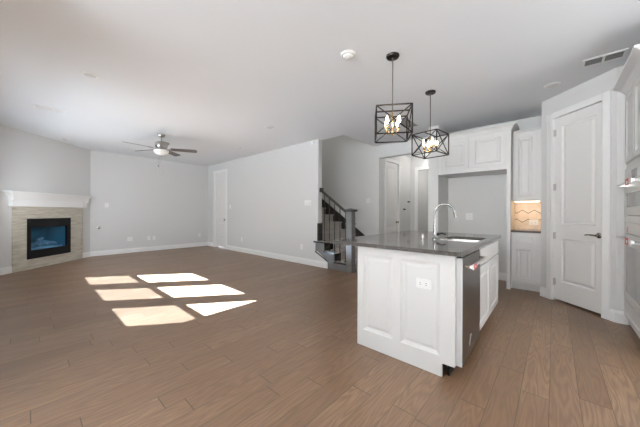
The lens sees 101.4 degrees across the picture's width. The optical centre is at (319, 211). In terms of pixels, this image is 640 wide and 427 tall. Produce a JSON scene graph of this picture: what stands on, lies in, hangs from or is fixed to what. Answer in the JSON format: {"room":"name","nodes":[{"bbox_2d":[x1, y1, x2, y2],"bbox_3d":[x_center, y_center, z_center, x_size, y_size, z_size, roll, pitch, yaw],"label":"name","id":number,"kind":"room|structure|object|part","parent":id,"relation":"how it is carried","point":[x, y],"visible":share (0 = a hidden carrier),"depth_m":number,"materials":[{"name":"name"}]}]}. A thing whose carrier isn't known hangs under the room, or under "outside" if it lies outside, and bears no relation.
{"room":"open-plan kitchen","nodes":[
{"label":"open-plan kitchen","id":0,"kind":"room"},
{"bbox_2d":[0,124,90,267],"bbox_3d":[-5.921,-0.221,5.735,0.120,2.740,2.182,0,0,-3],"label":"wall","id":1,"kind":"structure","parent":0,"point":[29,162],"depth_m":5.39,"materials":[{"name":"grey paint"}]},
{"bbox_2d":[0,266,11,274],"bbox_3d":[-5.808,1.085,4.834,0.016,0.130,0.209,0,0,-3],"label":"baseboard","id":2,"kind":"structure","parent":1,"relation":"attached to","point":[5,270],"depth_m":4.83,"materials":[{"name":"white paint"}]},
{"bbox_2d":[2,190,91,207],"bbox_3d":[-5.793,-0.251,5.726,0.136,0.290,1.886,0,0,-3],"label":"mantel shelf","id":3,"kind":"object","parent":1,"relation":"attached to","point":[15,198],"visible":1,"depth_m":5.48,"materials":[{"name":"white paint"}]},
{"bbox_3d":[-5.803,-0.297,5.726,0.115,0.142,1.886,0,0,-3],"label":"crown moulding","id":4,"kind":"part","parent":3,"relation":"part of","materials":[{"name":"white paint"}]},
{"bbox_2d":[83,252,90,257],"bbox_3d":[-5.908,1.084,6.619,0.016,0.130,0.259,0,0,-3],"label":"baseboard","id":5,"kind":"structure","parent":1,"relation":"attached to","point":[86,254],"depth_m":6.62,"materials":[{"name":"white paint"}]},
{"bbox_2d":[90,150,207,250],"bbox_3d":[-4.965,-0.217,7.905,0.120,2.740,3.396,0,0,42],"label":"wall","id":6,"kind":"structure","parent":0,"point":[170,205],"depth_m":7.64,"materials":[{"name":"grey paint"}]},
{"bbox_2d":[90,242,207,256],"bbox_3d":[-4.893,1.088,7.890,0.016,0.130,3.076,0,0,42],"label":"baseboard","id":7,"kind":"structure","parent":6,"relation":"attached to","point":[175,246],"depth_m":7.64,"materials":[{"name":"white paint"}]},
{"bbox_2d":[208,139,326,261],"bbox_3d":[-1.853,-0.204,7.322,5.540,2.740,0.120,0,0,42],"label":"wall","id":8,"kind":"structure","parent":0,"point":[267,192],"depth_m":6.61,"materials":[{"name":"grey paint"}]},
{"bbox_2d":[213,169,226,248],"bbox_3d":[-3.202,-0.097,8.499,0.890,2.515,0.160,0,0,42],"label":"door","id":9,"kind":"structure","parent":8,"relation":"in","point":[220,176],"depth_m":8.53,"materials":[{"name":"white paint"}]},
{"bbox_2d":[226,245,327,268],"bbox_3d":[-1.374,1.103,6.798,4.120,0.130,0.016,0,0,42],"label":"baseboard","id":10,"kind":"structure","parent":8,"relation":"attached to","point":[311,262],"depth_m":6.40,"materials":[{"name":"white paint"}]},
{"bbox_2d":[304,200,310,205],"bbox_3d":[-0.274,-0.201,5.823,0.187,0.113,0.012,0,0,42],"label":"light switch","id":11,"kind":"object","parent":8,"relation":"attached to","point":[306,202],"visible":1,"depth_m":5.82,"materials":[{"name":"white plastic"}]},
{"bbox_2d":[0,246,639,426],"bbox_3d":[-0.845,1.230,4.839,10.900,0.120,12.700,0,0,42],"label":"floor","id":12,"kind":"structure","parent":0,"point":[200,336],"depth_m":2.11,"materials":[{"name":"brown wood"}]},
{"bbox_2d":[11,206,82,272],"bbox_3d":[-5.996,0.521,5.706,0.374,1.255,1.548,0,0,-3],"label":"fireplace","id":13,"kind":"object","parent":12,"relation":"on","point":[41,236],"visible":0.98,"depth_m":5.63,"materials":[{"name":"beige tile"}]},
{"bbox_3d":[-5.832,0.539,5.662,0.052,0.810,0.955,0,0,-3],"label":"firebox frame","id":14,"kind":"part","parent":13,"relation":"part of","materials":[{"name":"black metal"}]},
{"bbox_2d":[313,199,364,271],"bbox_3d":[-0.286,-0.123,6.720,4.020,2.590,1.394,0,0,42],"label":"staircase","id":15,"kind":"structure","parent":12,"relation":"on","point":[332,257],"depth_m":5.93,"materials":[{"name":"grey wood"}]},
{"bbox_2d":[317,188,357,272],"bbox_3d":[0.332,0.328,5.382,0.921,1.692,0.194,0,0,42],"label":"stair railing","id":16,"kind":"object","parent":15,"relation":"on","point":[350,223],"visible":0.98,"depth_m":5.13,"materials":[{"name":"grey wood"}]},
{"bbox_3d":[0.286,-0.221,5.429,0.732,0.555,0.055,0,0,42],"label":"handrail","id":17,"kind":"part","parent":16,"relation":"part of","materials":[{"name":"brown wood"}]},
{"bbox_3d":[0.602,0.585,5.140,0.154,1.180,0.154,0,0,42],"label":"newel post","id":18,"kind":"part","parent":16,"relation":"part of","materials":[{"name":"black wood"}]},
{"bbox_2d":[357,240,497,376],"bbox_3d":[1.233,0.741,2.734,0.819,0.875,1.775,0,0,42],"label":"kitchen island","id":19,"kind":"object","parent":12,"relation":"on","point":[401,320],"visible":0.74,"depth_m":2.07,"materials":[{"name":"white paint"}]},
{"bbox_3d":[0.641,0.738,2.086,0.800,0.875,0.020,0,0,42],"label":"panel","id":20,"kind":"part","parent":19,"relation":"part of","materials":[{"name":"white paint"}]},
{"bbox_2d":[330,230,500,256],"bbox_3d":[1.127,0.287,2.814,1.134,0.030,1.840,0,0,42],"label":"island countertop","id":21,"kind":"structure","parent":19,"relation":"on","point":[410,241],"depth_m":2.38,"materials":[{"name":"stone"}]},
{"bbox_2d":[432,203,457,238],"bbox_3d":[1.237,0.092,2.595,0.236,0.359,0.055,0,0,32],"label":"kitchen faucet","id":22,"kind":"object","parent":21,"relation":"on","point":[435,234],"visible":0.99,"depth_m":2.63,"materials":[{"name":"silver metal"}]},
{"bbox_3d":[1.237,-0.008,2.600,0.193,0.159,0.019,0,0,30],"label":"spout","id":23,"kind":"part","parent":22,"relation":"part of","materials":[{"name":"silver metal"}]},
{"bbox_2d":[449,239,479,241],"bbox_3d":[1.449,0.405,2.660,0.370,0.200,0.570,0,0,42],"label":"sink","id":24,"kind":"object","parent":21,"relation":"in","point":[463,240],"visible":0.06,"depth_m":2.89,"materials":[{"name":"silver metal"}]},
{"bbox_2d":[416,278,430,289],"bbox_3d":[0.774,0.536,1.957,0.112,0.072,0.010,0,0,42],"label":"island outlet","id":25,"kind":"object","parent":19,"relation":"attached to","point":[420,283],"visible":1,"depth_m":1.96,"materials":[{"name":"white plastic"}]},
{"bbox_3d":[1.558,0.781,2.498,0.018,0.567,0.546,0,0,42],"label":"door","id":26,"kind":"part","parent":19,"relation":"part of","materials":[{"name":"white paint"}]},
{"bbox_3d":[1.744,0.407,2.704,0.018,0.145,1.100,0,0,42],"label":"false drawer","id":27,"kind":"part","parent":19,"relation":"part of","materials":[{"name":"white paint"}]},
{"bbox_3d":[1.927,0.782,2.911,0.018,0.567,0.546,0,0,42],"label":"door","id":28,"kind":"part","parent":19,"relation":"part of","materials":[{"name":"white paint"}]},
{"bbox_2d":[447,248,487,375],"bbox_3d":[0.988,0.741,2.217,0.662,0.872,0.606,0,0,42],"label":"dishwasher","id":29,"kind":"object","parent":12,"relation":"on","point":[468,265],"visible":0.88,"depth_m":1.92,"materials":[{"name":"silver metal"}]},
{"bbox_3d":[0.971,0.702,1.835,0.049,0.754,0.014,0,0,42],"label":"edge trim","id":30,"kind":"part","parent":29,"relation":"part of","materials":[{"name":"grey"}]},
{"bbox_3d":[1.169,0.703,2.057,0.045,0.754,0.605,0,0,42],"label":"door panel","id":31,"kind":"part","parent":29,"relation":"part of","materials":[{"name":"silver metal"}]},
{"bbox_3d":[1.224,0.383,2.009,0.022,0.022,0.535,0,0,42],"label":"handle","id":32,"kind":"part","parent":29,"relation":"part of","materials":[{"name":"silver metal"}]},
{"bbox_2d":[506,130,514,288],"bbox_3d":[3.092,-0.036,4.242,0.049,2.444,0.590,0,0,42],"label":"panel","id":33,"kind":"object","parent":12,"relation":"on","point":[510,204],"visible":0.86,"depth_m":4.03,"materials":[{"name":"white paint"}]},
{"bbox_2d":[511,232,540,291],"bbox_3d":[3.253,0.749,4.120,0.354,0.874,0.552,0,0,42],"label":"base cabinet","id":34,"kind":"object","parent":12,"relation":"on","point":[525,247],"visible":0.91,"depth_m":3.92,"materials":[{"name":"white paint"}]},
{"bbox_3d":[3.063,0.420,3.933,0.282,0.160,0.018,0,0,42],"label":"drawer","id":35,"kind":"part","parent":34,"relation":"part of","materials":[{"name":"white paint"}]},
{"bbox_3d":[3.062,0.792,3.933,0.282,0.557,0.018,0,0,42],"label":"door","id":36,"kind":"part","parent":34,"relation":"part of","materials":[{"name":"white paint"}]},
{"bbox_2d":[511,229,540,232],"bbox_3d":[3.251,0.295,4.116,0.354,0.030,0.563,0,0,42],"label":"countertop","id":37,"kind":"structure","parent":34,"relation":"on","point":[512,230],"depth_m":3.96,"materials":[{"name":"stone"}]},
{"bbox_2d":[613,44,639,337],"bbox_3d":[3.117,-0.069,2.199,0.775,2.510,1.000,0,0,42],"label":"tall cabinet","id":38,"kind":"object","parent":12,"relation":"on","point":[628,82],"visible":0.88,"depth_m":2.46,"materials":[{"name":"white paint"}]},
{"bbox_3d":[3.093,-1.274,2.224,0.700,0.100,0.999,0,0,42],"label":"crown moulding","id":39,"kind":"part","parent":38,"relation":"part of","materials":[{"name":"white paint"}]},
{"bbox_2d":[616,161,639,314],"bbox_3d":[3.087,0.223,2.292,0.592,1.325,0.806,0,0,42],"label":"double wall oven","id":40,"kind":"object","parent":38,"relation":"on","point":[631,238],"visible":1,"depth_m":2.45,"materials":[{"name":"silver metal"}]},
{"bbox_3d":[2.875,0.260,2.474,0.024,0.024,0.696,0,0,42],"label":"handle","id":41,"kind":"part","parent":40,"relation":"part of","materials":[{"name":"silver metal"}]},
{"bbox_3d":[2.928,0.162,2.434,0.017,0.104,0.806,0,0,42],"label":"control panel","id":42,"kind":"part","parent":40,"relation":"part of","materials":[{"name":"silver metal"}]},
{"bbox_3d":[2.930,-0.376,2.434,0.017,0.129,0.806,0,0,42],"label":"control panel","id":43,"kind":"part","parent":40,"relation":"part of","materials":[{"name":"silver metal"}]},
{"bbox_3d":[3.071,-0.852,2.591,0.018,0.695,0.400,0,0,42],"label":"door","id":44,"kind":"part","parent":38,"relation":"part of","materials":[{"name":"white paint"}]},
{"bbox_3d":[2.924,0.985,2.434,0.018,0.170,0.820,0,0,42],"label":"drawer","id":45,"kind":"part","parent":38,"relation":"part of","materials":[{"name":"white paint"}]},
{"bbox_3d":[2.943,-0.070,2.421,0.020,2.310,0.900,0,0,42],"label":"frame","id":46,"kind":"part","parent":38,"relation":"part of","materials":[{"name":"white paint"}]},
{"bbox_3d":[2.795,-0.853,2.281,0.018,0.695,0.400,0,0,42],"label":"door","id":47,"kind":"part","parent":38,"relation":"part of","materials":[{"name":"white paint"}]},
{"bbox_2d":[0,0,639,165],"bbox_3d":[-0.833,-1.710,4.839,10.900,0.280,12.700,0,0,42],"label":"ceiling","id":48,"kind":"structure","parent":0,"point":[207,76],"depth_m":2.80,"materials":[{"name":"paint"}]},
{"bbox_2d":[33,104,65,113],"bbox_3d":[-4.144,-1.578,4.015,0.140,0.009,0.340,0,0,42],"label":"ceiling vent","id":49,"kind":"object","parent":48,"relation":"in","point":[34,105],"visible":1,"depth_m":4.00,"materials":[{"name":"white plastic"}]},
{"bbox_2d":[80,71,99,78],"bbox_3d":[-2.646,-1.571,3.013,0.170,0.012,0.170,0,0,42],"label":"recessed light","id":50,"kind":"object","parent":48,"relation":"in","point":[87,74],"visible":1,"depth_m":3.00,"materials":[{"name":"white plastic"}]},
{"bbox_2d":[122,134,196,171],"bbox_3d":[-3.249,-1.192,5.317,1.274,0.775,1.263,0,0,42],"label":"ceiling fan","id":51,"kind":"object","parent":48,"relation":"hanging from","point":[161,146],"visible":1,"depth_m":5.31,"materials":[{"name":"grey metal"}]},
{"bbox_3d":[-2.991,-1.288,5.023,0.138,0.038,0.495,0,0,-37],"label":"blade","id":52,"kind":"part","parent":51,"relation":"part of","materials":[{"name":"silver metal"}]},
{"bbox_3d":[-3.252,-1.289,5.772,0.138,0.038,0.495,0,0,-1],"label":"blade","id":53,"kind":"part","parent":51,"relation":"part of","materials":[{"name":"wood"}]},
{"bbox_3d":[-2.849,-1.287,5.493,0.495,0.038,0.138,0,0,-19],"label":"blade","id":54,"kind":"part","parent":51,"relation":"part of","materials":[{"name":"wood"}]},
{"bbox_2d":[341,50,355,59],"bbox_3d":[0.281,-1.545,2.600,0.150,0.039,0.150,0,0,42],"label":"smoke detector","id":55,"kind":"object","parent":48,"relation":"attached to","point":[347,54],"visible":1,"depth_m":2.57,"materials":[{"name":"white plastic"}]},
{"bbox_2d":[375,52,412,142],"bbox_3d":[0.726,-1.150,2.619,0.337,0.826,0.337,0,0,10],"label":"cage pendant","id":56,"kind":"object","parent":48,"relation":"hanging from","point":[392,56],"visible":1,"depth_m":2.59,"materials":[{"name":"brown metal"}]},
{"bbox_3d":[0.726,-1.277,2.619,0.011,0.535,0.012,0,0,10],"label":"rod","id":57,"kind":"part","parent":56,"relation":"part of","materials":[{"name":"black metal"}]},
{"bbox_2d":[393,117,418,128],"bbox_3d":[1.497,-1.556,4.581,0.260,0.009,0.580,0,0,42],"label":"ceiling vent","id":58,"kind":"object","parent":48,"relation":"in","point":[403,122],"visible":0.49,"depth_m":4.59,"materials":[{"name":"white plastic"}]},
{"bbox_2d":[411,90,448,158],"bbox_3d":[1.434,-1.147,3.405,0.337,0.826,0.337,0,0,-40],"label":"cage pendant","id":59,"kind":"object","parent":48,"relation":"hanging from","point":[429,92],"visible":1,"depth_m":3.40,"materials":[{"name":"brown metal"}]},
{"bbox_3d":[1.435,-1.274,3.405,0.011,0.535,0.012,0,0,-40],"label":"rod","id":60,"kind":"part","parent":59,"relation":"part of","materials":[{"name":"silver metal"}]},
{"bbox_2d":[543,82,561,88],"bbox_3d":[2.849,-1.549,3.213,0.170,0.012,0.170,0,0,42],"label":"recessed light","id":61,"kind":"object","parent":48,"relation":"in","point":[554,84],"visible":1,"depth_m":3.20,"materials":[{"name":"white plastic"}]},
{"bbox_2d":[581,48,628,67],"bbox_3d":[2.870,-1.550,2.651,0.310,0.009,0.180,0,0,42],"label":"ceiling vent","id":62,"kind":"object","parent":48,"relation":"in","point":[619,54],"visible":1,"depth_m":2.64,"materials":[{"name":"white plastic"}]},
{"bbox_2d":[381,155,427,233],"bbox_3d":[2.889,-0.185,7.436,2.580,2.740,3.660,0,0,42],"label":"wall","id":63,"kind":"structure","parent":0,"point":[407,164],"depth_m":7.41,"materials":[{"name":"grey paint"}]},
{"bbox_2d":[384,158,399,232],"bbox_3d":[1.818,-0.077,6.703,0.160,2.515,0.850,0,0,42],"label":"door","id":64,"kind":"structure","parent":63,"relation":"in","point":[392,167],"depth_m":6.74,"materials":[{"name":"white paint"}]},
{"bbox_3d":[1.810,-0.044,6.710,0.040,2.424,0.692,0,0,42],"label":"panel","id":65,"kind":"part","parent":64,"relation":"part of","materials":[{"name":"white paint"}]},
{"bbox_2d":[415,166,427,230],"bbox_3d":[3.090,-0.037,7.070,1.080,2.445,0.018,0,0,42],"label":"trim","id":66,"kind":"structure","parent":63,"relation":"attached to","point":[423,167],"depth_m":7.39,"materials":[{"name":"white paint"}]},
{"bbox_2d":[322,116,541,272],"bbox_3d":[1.728,-1.520,5.944,8.090,5.400,0.120,0,0,42],"label":"wall","id":67,"kind":"structure","parent":0,"point":[351,168],"depth_m":6.17,"materials":[{"name":"grey paint"}]},
{"bbox_2d":[466,213,472,219],"bbox_3d":[2.793,0.084,4.899,0.115,0.125,0.010,0,0,42],"label":"wall outlet","id":68,"kind":"object","parent":67,"relation":"attached to","point":[469,216],"visible":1,"depth_m":4.90,"materials":[{"name":"white plastic"}]},
{"bbox_2d":[437,122,519,177],"bbox_3d":[2.725,-1.004,4.524,1.133,0.685,0.663,0,0,42],"label":"upper cabinet","id":69,"kind":"object","parent":67,"relation":"attached to","point":[481,151],"visible":0.9,"depth_m":4.32,"materials":[{"name":"white paint"}]},
{"bbox_3d":[2.330,-0.983,4.519,0.415,0.500,0.018,0,0,42],"label":"door","id":70,"kind":"part","parent":69,"relation":"part of","materials":[{"name":"white paint"}]},
{"bbox_3d":[2.512,-0.962,4.382,1.006,0.600,0.018,0,0,42],"label":"frame","id":71,"kind":"part","parent":69,"relation":"part of","materials":[{"name":"white paint"}]},
{"bbox_3d":[2.650,-1.304,4.439,1.133,0.085,0.435,0,0,42],"label":"crown moulding","id":72,"kind":"part","parent":69,"relation":"part of","materials":[{"name":"white paint"}]},
{"bbox_3d":[2.690,-0.981,4.198,0.455,0.500,0.018,0,0,42],"label":"door","id":73,"kind":"part","parent":69,"relation":"part of","materials":[{"name":"white paint"}]},
{"bbox_2d":[498,272,505,280],"bbox_3d":[2.889,1.120,4.806,1.018,0.130,0.016,0,0,42],"label":"baseboard","id":74,"kind":"structure","parent":67,"relation":"attached to","point":[501,276],"depth_m":4.55,"materials":[{"name":"white paint"}]},
{"bbox_2d":[513,127,540,201],"bbox_3d":[3.317,-0.723,4.185,0.354,1.115,0.378,0,0,42],"label":"upper cabinet","id":75,"kind":"object","parent":67,"relation":"attached to","point":[526,142],"visible":0.84,"depth_m":4.04,"materials":[{"name":"white paint"}]},
{"bbox_3d":[3.200,-1.266,4.051,0.354,0.030,0.020,0,0,42],"label":"crown moulding","id":76,"kind":"part","parent":75,"relation":"part of","materials":[{"name":"white paint"}]},
{"bbox_2d":[515,202,540,228],"bbox_3d":[3.437,0.058,4.323,0.354,0.444,0.009,0,0,42],"label":"tile backsplash","id":77,"kind":"structure","parent":67,"relation":"attached to","point":[524,211],"depth_m":4.33,"materials":[{"name":"beige tile"}]},
{"bbox_2d":[529,220,537,224],"bbox_3d":[3.483,0.172,4.268,0.118,0.085,0.010,0,0,42],"label":"backsplash outlet","id":78,"kind":"object","parent":77,"relation":"attached to","point":[531,222],"visible":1,"depth_m":4.27,"materials":[{"name":"white plastic"}]},
{"bbox_2d":[428,125,447,231],"bbox_3d":[2.257,-0.188,4.990,0.177,2.740,0.590,0,0,42],"label":"wall pier","id":79,"kind":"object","parent":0,"point":[437,184],"visible":0.57,"depth_m":4.79,"materials":[{"name":"grey paint"}]},
{"bbox_2d":[541,66,630,324],"bbox_3d":[3.441,-0.183,3.241,0.583,2.740,1.900,0,0,-5],"label":"wall","id":80,"kind":"structure","parent":0,"point":[600,84],"depth_m":2.85,"materials":[{"name":"grey paint"}]},
{"bbox_2d":[540,286,545,297],"bbox_3d":[3.126,1.121,3.668,0.016,0.130,0.090,0,0,-3],"label":"baseboard","id":81,"kind":"structure","parent":80,"relation":"attached to","point":[542,289],"depth_m":3.67,"materials":[{"name":"white paint"}]},
{"bbox_2d":[546,90,611,319],"bbox_3d":[3.197,-0.074,3.246,0.130,2.520,0.760,0,0,-3],"label":"door","id":82,"kind":"structure","parent":80,"relation":"in","point":[578,235],"depth_m":3.21,"materials":[{"name":"white paint"}]},
{"bbox_3d":[3.212,-0.046,3.247,0.040,2.419,0.602,0,0,-3],"label":"panel","id":83,"kind":"part","parent":82,"relation":"part of","materials":[{"name":"white paint"}]},
{"bbox_3d":[3.172,0.271,3.046,0.060,0.066,0.150,0,0,-3],"label":"handle","id":84,"kind":"part","parent":82,"relation":"part of","materials":[{"name":"black metal"}]},
{"bbox_2d":[609,309,627,324],"bbox_3d":[3.201,1.121,2.809,0.130,0.130,0.053,0,0,42],"label":"baseboard","id":85,"kind":"structure","parent":80,"relation":"attached to","point":[621,318],"depth_m":2.80,"materials":[{"name":"white paint"}]}
]}

